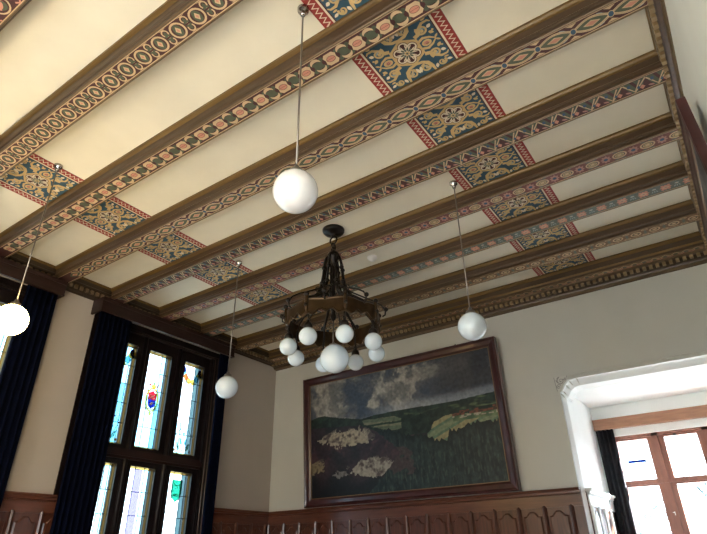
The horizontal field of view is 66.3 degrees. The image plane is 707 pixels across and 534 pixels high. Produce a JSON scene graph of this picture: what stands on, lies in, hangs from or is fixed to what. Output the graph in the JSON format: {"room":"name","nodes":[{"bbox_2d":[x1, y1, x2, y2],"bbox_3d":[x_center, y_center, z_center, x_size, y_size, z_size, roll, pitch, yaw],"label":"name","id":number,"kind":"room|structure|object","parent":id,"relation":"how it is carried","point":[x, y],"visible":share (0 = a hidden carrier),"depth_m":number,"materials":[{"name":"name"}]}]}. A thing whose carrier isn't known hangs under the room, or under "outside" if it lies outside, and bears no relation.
{"room":"historic meeting hall","nodes":[
{"label":"historic meeting hall","id":0,"kind":"room"},
{"bbox_2d":[0,275,275,511],"bbox_3d":[-3.953,1.848,4.732,0.380,4.600,9.600,-19,-33,30],"label":"wall","id":1,"kind":"structure","parent":0,"point":[244,469],"depth_m":6.30,"materials":[{"name":"paint"}]},
{"bbox_2d":[0,276,26,375],"bbox_3d":[-3.996,1.429,4.588,0.270,3.400,2.060,-19,-33,30],"label":"window","id":2,"kind":"structure","parent":1,"relation":"in","point":[9,289],"depth_m":5.74,"materials":[{"name":"brown wood"}]},
{"bbox_2d":[0,491,57,533],"bbox_3d":[-3.173,3.206,4.786,0.078,2.240,0.830,-19,-33,30],"label":"wainscot","id":3,"kind":"structure","parent":1,"relation":"attached to","point":[20,512],"depth_m":5.26,"materials":[{"name":"red wood"}]},
{"bbox_2d":[0,256,67,298],"bbox_3d":[-3.909,-0.131,5.327,0.223,0.175,2.135,-19,-33,30],"label":"box","id":4,"kind":"object","parent":1,"relation":"attached to","point":[8,268],"visible":0.91,"depth_m":5.79,"materials":[{"name":"brown wood"}]},
{"bbox_2d":[53,312,219,533],"bbox_3d":[-2.522,2.425,6.470,0.270,3.400,2.060,-19,-33,30],"label":"window","id":5,"kind":"structure","parent":1,"relation":"in","point":[158,460],"depth_m":6.82,"materials":[{"name":"brown wood"}]},
{"bbox_2d":[6,251,274,366],"bbox_3d":[-3.875,-0.215,5.555,0.106,0.190,9.300,-19,-33,30],"label":"crown molding","id":6,"kind":"structure","parent":1,"relation":"attached to","point":[84,287],"depth_m":6.60,"materials":[{"name":"brown wood"}]},
{"bbox_2d":[91,296,235,358],"bbox_3d":[-2.435,0.864,7.210,0.223,0.175,2.135,-19,-33,30],"label":"box","id":7,"kind":"object","parent":1,"relation":"attached to","point":[105,304],"visible":0.95,"depth_m":6.97,"materials":[{"name":"brown wood"}]},
{"bbox_2d":[201,507,268,533],"bbox_3d":[-1.540,4.309,6.872,0.078,2.240,1.250,-19,-33,30],"label":"wainscot","id":8,"kind":"structure","parent":1,"relation":"attached to","point":[225,521],"depth_m":7.34,"materials":[{"name":"red wood"}]},
{"bbox_2d":[0,0,698,350],"bbox_3d":[-1.378,-1.250,4.146,6.990,0.200,9.900,-19,-33,30],"label":"ceiling","id":9,"kind":"structure","parent":0,"point":[48,42],"depth_m":4.23,"materials":[{"name":"paint"}]},
{"bbox_2d":[0,0,31,31],"bbox_3d":[-2.024,-1.584,3.147,6.263,0.145,0.235,-19,-33,30],"label":"ceiling beam","id":10,"kind":"structure","parent":9,"relation":"attached to","point":[9,9],"depth_m":3.16,"materials":[{"name":"red paint"}]},
{"bbox_2d":[0,163,62,334],"bbox_3d":[-2.493,-0.190,4.232,0.224,1.527,0.224,-19,-33,30],"label":"pendant lamp","id":11,"kind":"object","parent":9,"relation":"hanging from","point":[14,319],"visible":1,"depth_m":3.88,"materials":[{"name":"white glass"}]},
{"bbox_2d":[0,153,83,205],"bbox_3d":[-2.793,-0.762,4.777,0.668,0.008,0.485,-19,-33,30],"label":"ceiling panel","id":12,"kind":"object","parent":9,"relation":"attached to","point":[32,179],"visible":0.94,"depth_m":4.77,"materials":[{"name":"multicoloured paint"}]},
{"bbox_2d":[74,196,150,237],"bbox_3d":[-2.389,-0.490,5.293,0.668,0.008,0.485,-19,-33,30],"label":"ceiling panel","id":13,"kind":"object","parent":9,"relation":"attached to","point":[114,215],"visible":0.79,"depth_m":5.30,"materials":[{"name":"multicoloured paint"}]},
{"bbox_2d":[0,0,242,177],"bbox_3d":[-1.600,-1.319,3.651,6.313,0.145,0.235,-19,-33,30],"label":"ceiling beam","id":14,"kind":"structure","parent":9,"relation":"attached to","point":[172,24],"depth_m":3.60,"materials":[{"name":"red paint"}]},
{"bbox_2d":[138,231,205,263],"bbox_3d":[-1.986,-0.217,5.808,0.668,0.008,0.485,-19,-33,30],"label":"ceiling panel","id":15,"kind":"object","parent":9,"relation":"attached to","point":[175,246],"visible":0.76,"depth_m":5.83,"materials":[{"name":"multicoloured paint"}]},
{"bbox_2d":[193,260,252,285],"bbox_3d":[-1.582,0.055,6.324,0.668,0.008,0.485,-19,-33,30],"label":"ceiling panel","id":16,"kind":"object","parent":9,"relation":"attached to","point":[227,271],"visible":0.67,"depth_m":6.36,"materials":[{"name":"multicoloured paint"}]},
{"bbox_2d":[0,0,453,257],"bbox_3d":[-1.223,-1.037,4.181,6.250,0.145,0.235,-19,-33,30],"label":"ceiling beam","id":17,"kind":"structure","parent":9,"relation":"attached to","point":[373,22],"depth_m":3.90,"materials":[{"name":"red paint"}]},
{"bbox_2d":[215,261,241,398],"bbox_3d":[-1.282,0.625,5.750,0.224,1.550,0.224,-19,-33,30],"label":"pendant lamp","id":18,"kind":"object","parent":9,"relation":"hanging from","point":[226,387],"visible":1,"depth_m":5.37,"materials":[{"name":"white glass"}]},
{"bbox_2d":[238,284,292,304],"bbox_3d":[-1.179,0.328,6.839,0.668,0.008,0.485,-19,-33,30],"label":"ceiling panel","id":19,"kind":"object","parent":9,"relation":"attached to","point":[274,291],"visible":0.62,"depth_m":6.89,"materials":[{"name":"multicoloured paint"}]},
{"bbox_2d":[273,4,317,213],"bbox_3d":[-0.297,-0.932,2.976,0.224,1.495,0.224,-19,-33,30],"label":"pendant lamp","id":20,"kind":"object","parent":9,"relation":"hanging from","point":[295,190],"visible":1,"depth_m":2.60,"materials":[{"name":"white glass"}]},
{"bbox_2d":[277,309,323,320],"bbox_3d":[-0.775,0.600,7.355,0.668,0.008,0.485,-19,-33,30],"label":"ceiling panel","id":21,"kind":"object","parent":9,"relation":"attached to","point":[320,310],"visible":0.07,"depth_m":7.48,"materials":[{"name":"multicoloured paint"}]},
{"bbox_2d":[279,224,387,373],"bbox_3d":[-0.194,0.286,5.215,0.987,1.518,0.987,-19,-33,30],"label":"chandelier","id":22,"kind":"object","parent":9,"relation":"hanging from","point":[334,358],"visible":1,"depth_m":4.90,"materials":[{"name":"metal"}]},
{"bbox_2d":[284,331,292,338],"bbox_3d":[-0.587,0.618,4.909,0.080,0.072,0.080,-19,-33,30],"label":"socket","id":23,"kind":"object","parent":22,"relation":"attached to","point":[288,335],"depth_m":4.88,"materials":[{"name":"metal"}]},
{"bbox_2d":[304,320,312,327],"bbox_3d":[-0.393,0.495,4.690,0.080,0.072,0.080,-19,-33,30],"label":"socket","id":24,"kind":"object","parent":22,"relation":"attached to","point":[308,324],"depth_m":4.65,"materials":[{"name":"metal"}]},
{"bbox_2d":[340,318,348,324],"bbox_3d":[-0.078,0.472,4.658,0.080,0.072,0.080,-19,-33,30],"label":"socket","id":25,"kind":"object","parent":22,"relation":"attached to","point":[343,322],"depth_m":4.62,"materials":[{"name":"metal"}]},
{"bbox_2d":[351,348,358,354],"bbox_3d":[0.018,0.834,5.327,0.080,0.072,0.080,-19,-33,30],"label":"socket","id":26,"kind":"object","parent":22,"relation":"attached to","point":[355,352],"depth_m":5.29,"materials":[{"name":"metal"}]},
{"bbox_2d":[369,326,376,332],"bbox_3d":[0.173,0.561,4.831,0.080,0.072,0.080,-19,-33,30],"label":"socket","id":27,"kind":"object","parent":22,"relation":"attached to","point":[372,330],"depth_m":4.80,"materials":[{"name":"metal"}]},
{"bbox_2d":[315,323,351,331],"bbox_3d":[-0.371,0.872,7.870,0.668,0.008,0.485,-19,-33,30],"label":"ceiling panel","id":28,"kind":"object","parent":9,"relation":"attached to","point":[330,328],"visible":0.15,"depth_m":7.92,"materials":[{"name":"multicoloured paint"}]},
{"bbox_2d":[301,0,368,27],"bbox_3d":[-0.042,-1.711,3.126,0.668,0.008,0.485,-19,-33,30],"label":"ceiling panel","id":29,"kind":"object","parent":9,"relation":"attached to","point":[327,12],"visible":1,"depth_m":3.34,"materials":[{"name":"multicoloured paint"}]},
{"bbox_2d":[54,0,648,283],"bbox_3d":[-0.785,-0.777,4.677,6.332,0.145,0.235,-19,-33,30],"label":"ceiling beam","id":30,"kind":"structure","parent":9,"relation":"attached to","point":[571,21],"depth_m":4.00,"materials":[{"name":"red paint"}]},
{"bbox_2d":[367,255,376,261],"bbox_3d":[0.210,-0.093,6.075,0.112,0.045,0.112,-19,-33,30],"label":"smoke detector","id":31,"kind":"object","parent":9,"relation":"attached to","point":[371,258],"visible":1,"depth_m":6.05,"materials":[{"name":"white plastic"}]},
{"bbox_2d":[110,49,669,303],"bbox_3d":[-0.415,-0.493,5.212,6.250,0.145,0.235,-19,-33,30],"label":"ceiling beam","id":32,"kind":"structure","parent":9,"relation":"attached to","point":[642,73],"depth_m":4.51,"materials":[{"name":"red paint"}]},
{"bbox_2d":[352,9,467,95],"bbox_3d":[0.362,-1.439,3.641,0.668,0.008,0.485,-19,-33,30],"label":"ceiling panel","id":33,"kind":"object","parent":9,"relation":"attached to","point":[430,43],"visible":0.83,"depth_m":3.65,"materials":[{"name":"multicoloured paint"}]},
{"bbox_2d":[159,112,682,320],"bbox_3d":[-0.012,-0.220,5.728,6.250,0.145,0.235,-19,-33,30],"label":"ceiling beam","id":34,"kind":"structure","parent":9,"relation":"attached to","point":[661,130],"depth_m":5.07,"materials":[{"name":"paint"}]},
{"bbox_2d":[200,160,689,336],"bbox_3d":[0.413,0.045,6.230,6.303,0.145,0.235,-19,-33,30],"label":"ceiling beam","id":35,"kind":"structure","parent":9,"relation":"attached to","point":[673,176],"depth_m":5.54,"materials":[{"name":"paint"}]},
{"bbox_2d":[406,84,505,147],"bbox_3d":[0.765,-1.167,4.157,0.668,0.008,0.485,-19,-33,30],"label":"ceiling panel","id":36,"kind":"object","parent":9,"relation":"attached to","point":[478,107],"visible":0.75,"depth_m":4.18,"materials":[{"name":"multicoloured paint"}]},
{"bbox_2d":[236,199,698,350],"bbox_3d":[0.805,0.321,6.753,6.274,0.145,0.235,-19,-33,30],"label":"ceiling beam","id":37,"kind":"structure","parent":9,"relation":"attached to","point":[682,213],"depth_m":6.04,"materials":[{"name":"brown paint"}]},
{"bbox_2d":[449,180,486,340],"bbox_3d":[0.916,-0.100,4.535,0.224,1.509,0.224,-19,-33,30],"label":"pendant lamp","id":38,"kind":"object","parent":9,"relation":"hanging from","point":[472,326],"visible":1,"depth_m":4.16,"materials":[{"name":"white opal glass"},{"name":"nickel"},{"name":"chrome"}]},
{"bbox_2d":[448,141,535,189],"bbox_3d":[1.169,-0.894,4.672,0.668,0.008,0.485,-19,-33,30],"label":"ceiling panel","id":39,"kind":"object","parent":9,"relation":"attached to","point":[517,156],"visible":0.76,"depth_m":4.71,"materials":[{"name":"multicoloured paint"}]},
{"bbox_2d":[482,186,559,223],"bbox_3d":[1.572,-0.622,5.187,0.668,0.008,0.485,-19,-33,30],"label":"ceiling panel","id":40,"kind":"object","parent":9,"relation":"attached to","point":[544,197],"visible":0.61,"depth_m":5.24,"materials":[{"name":"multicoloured paint"}]},
{"bbox_2d":[510,222,578,251],"bbox_3d":[1.976,-0.349,5.703,0.668,0.008,0.485,-19,-33,30],"label":"ceiling panel","id":41,"kind":"object","parent":9,"relation":"attached to","point":[563,231],"visible":0.66,"depth_m":5.76,"materials":[{"name":"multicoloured paint"}]},
{"bbox_2d":[532,252,595,275],"bbox_3d":[2.379,-0.077,6.218,0.668,0.008,0.485,-19,-33,30],"label":"ceiling panel","id":42,"kind":"object","parent":9,"relation":"attached to","point":[586,257],"visible":0.55,"depth_m":6.29,"materials":[{"name":"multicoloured paint"}]},
{"bbox_2d":[269,263,706,511],"bbox_3d":[1.306,2.727,6.532,6.590,4.600,0.280,-19,-33,30],"label":"wall","id":43,"kind":"structure","parent":0,"point":[662,315],"depth_m":6.29,"materials":[{"name":"paint"}]},
{"bbox_2d":[303,336,521,507],"bbox_3d":[0.549,2.097,7.098,3.040,1.777,0.193,-19,-33,30],"label":"landscape painting","id":44,"kind":"object","parent":43,"relation":"attached to","point":[435,423],"visible":1,"depth_m":6.97,"materials":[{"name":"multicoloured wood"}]},
{"bbox_2d":[267,487,589,533],"bbox_3d":[0.574,3.920,6.229,4.410,2.240,0.078,-19,-33,30],"label":"wainscot","id":45,"kind":"structure","parent":43,"relation":"attached to","point":[561,510],"depth_m":6.31,"materials":[{"name":"red wood"}]},
{"bbox_2d":[269,231,706,370],"bbox_3d":[1.223,0.655,7.282,6.290,0.240,0.318,-19,-33,30],"label":"crown molding","id":46,"kind":"structure","parent":43,"relation":"attached to","point":[688,250],"depth_m":6.57,"materials":[{"name":"brown wood"}]},
{"bbox_2d":[554,355,706,533],"bbox_3d":[3.171,2.602,5.141,1.779,3.430,0.318,-19,-33,30],"label":"trim","id":47,"kind":"structure","parent":43,"relation":"attached to","point":[698,362],"depth_m":5.95,"materials":[{"name":"white paint"}]},
{"bbox_2d":[554,348,706,377],"bbox_3d":[3.061,1.042,5.850,1.775,0.042,0.010,-19,-33,30],"label":"trim","id":48,"kind":"structure","parent":43,"relation":"attached to","point":[706,348],"depth_m":5.85,"materials":[{"name":"paint"}]},
{"bbox_2d":[566,386,608,493],"bbox_3d":[2.790,3.129,6.259,0.372,3.585,1.320,-19,-33,30],"label":"wall","id":49,"kind":"structure","parent":0,"point":[595,475],"depth_m":6.53,"materials":[{"name":"white paint"}]},
{"bbox_2d":[585,488,618,533],"bbox_3d":[2.849,3.563,5.653,0.078,2.240,1.200,-19,-33,30],"label":"wainscot","id":50,"kind":"structure","parent":49,"relation":"attached to","point":[600,504],"depth_m":5.96,"materials":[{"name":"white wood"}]},
{"bbox_2d":[567,368,706,407],"bbox_3d":[3.530,1.405,6.590,2.240,0.265,1.320,-19,-33,30],"label":"ceiling","id":51,"kind":"structure","parent":0,"point":[695,381],"depth_m":6.39,"materials":[{"name":"white paint"}]},
{"bbox_2d":[590,391,706,493],"bbox_3d":[3.932,3.145,6.057,1.740,3.325,0.300,-19,-33,30],"label":"wall","id":52,"kind":"structure","parent":0,"point":[699,398],"depth_m":6.71,"materials":[{"name":"white paint"}]},
{"bbox_2d":[592,405,706,430],"bbox_3d":[3.813,1.821,6.595,1.705,0.130,0.068,-19,-33,30],"label":"board","id":53,"kind":"object","parent":52,"relation":"attached to","point":[695,412],"visible":1,"depth_m":6.65,"materials":[{"name":"brown wood"}]},
{"bbox_2d":[595,429,637,533],"bbox_3d":[3.231,3.388,6.218,0.210,2.955,0.051,-19,-33,30],"label":"curtain","id":54,"kind":"object","parent":53,"relation":"hanging from","point":[616,483],"visible":0.99,"depth_m":6.63,"materials":[{"name":"black fabric"}]},
{"bbox_2d":[615,426,706,533],"bbox_3d":[3.921,2.885,6.107,1.660,2.030,0.120,-19,-33,30],"label":"window","id":55,"kind":"structure","parent":52,"relation":"in","point":[666,480],"depth_m":6.45,"materials":[{"name":"brown wood"}]},
{"bbox_2d":[664,0,706,142],"bbox_3d":[1.896,0.236,1.968,0.300,4.600,11.000,-19,-33,30],"label":"wall","id":56,"kind":"structure","parent":0,"point":[687,19],"depth_m":2.86,"materials":[{"name":"white paint"}]},
{"bbox_2d":[645,0,706,250],"bbox_3d":[1.217,-1.973,2.497,0.086,0.190,9.300,-19,-33,30],"label":"crown molding","id":57,"kind":"structure","parent":56,"relation":"attached to","point":[656,13],"depth_m":3.57,"materials":[{"name":"brown wood"}]},
{"bbox_2d":[675,96,706,241],"bbox_3d":[2.727,0.234,3.794,0.057,1.600,2.750,-20,-34,29],"label":"painting","id":58,"kind":"object","parent":56,"relation":"attached to","point":[695,144],"visible":1,"depth_m":3.35,"materials":[{"name":"brown wood"}]},
{"bbox_3d":[-2.422,0.822,7.222,0.016,0.016,2.075,-19,-33,30],"label":"rail","id":59,"kind":"object","parent":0,"visible":0},
{"bbox_2d":[49,311,131,533],"bbox_3d":[-2.854,2.403,5.602,0.074,4.300,0.438,-19,-33,30],"label":"curtain","id":60,"kind":"object","parent":59,"relation":"hanging from","point":[74,512],"visible":0.91,"depth_m":5.93,"materials":[{"name":"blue fabric"}]},
{"bbox_2d":[201,354,228,533],"bbox_3d":[-1.844,3.085,6.893,0.077,4.300,0.163,-19,-33,30],"label":"curtain","id":61,"kind":"object","parent":59,"relation":"hanging from","point":[214,454],"visible":0.73,"depth_m":7.17,"materials":[{"name":"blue fabric"}]},
{"bbox_3d":[-3.896,-0.173,5.339,0.016,0.016,2.075,-19,-33,30],"label":"rail","id":62,"kind":"object","parent":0,"visible":0},
{"bbox_2d":[0,285,57,507],"bbox_3d":[-3.366,2.057,4.948,0.077,4.300,0.333,-19,-33,30],"label":"curtain","id":63,"kind":"object","parent":62,"relation":"hanging from","point":[23,358],"visible":0.8,"depth_m":5.48,"materials":[{"name":"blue fabric"}]},
{"label":"outside","id":64,"kind":"structure","parent":0,"visible":0},
{"bbox_3d":[-2.451,10.808,9.963,100.000,0.200,100.000,-19,-33,30],"label":"ground","id":65,"kind":"structure","parent":64,"visible":0},
{"bbox_2d":[91,385,186,533],"bbox_3d":[-10.993,9.902,20.568,8.800,11.800,8.800,-19,-33,30],"label":"neighbouring house","id":66,"kind":"structure","parent":65,"relation":"on","point":[144,440],"depth_m":20.17,"materials":[{"name":"stone"}]},
{"bbox_2d":[639,464,706,530],"bbox_3d":[13.337,10.511,18.655,5.547,8.125,2.936,12,-31,-22],"label":"bare tree","id":67,"kind":"object","parent":65,"relation":"on","point":[704,483],"visible":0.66,"depth_m":19.45,"materials":[{"name":"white plant"}]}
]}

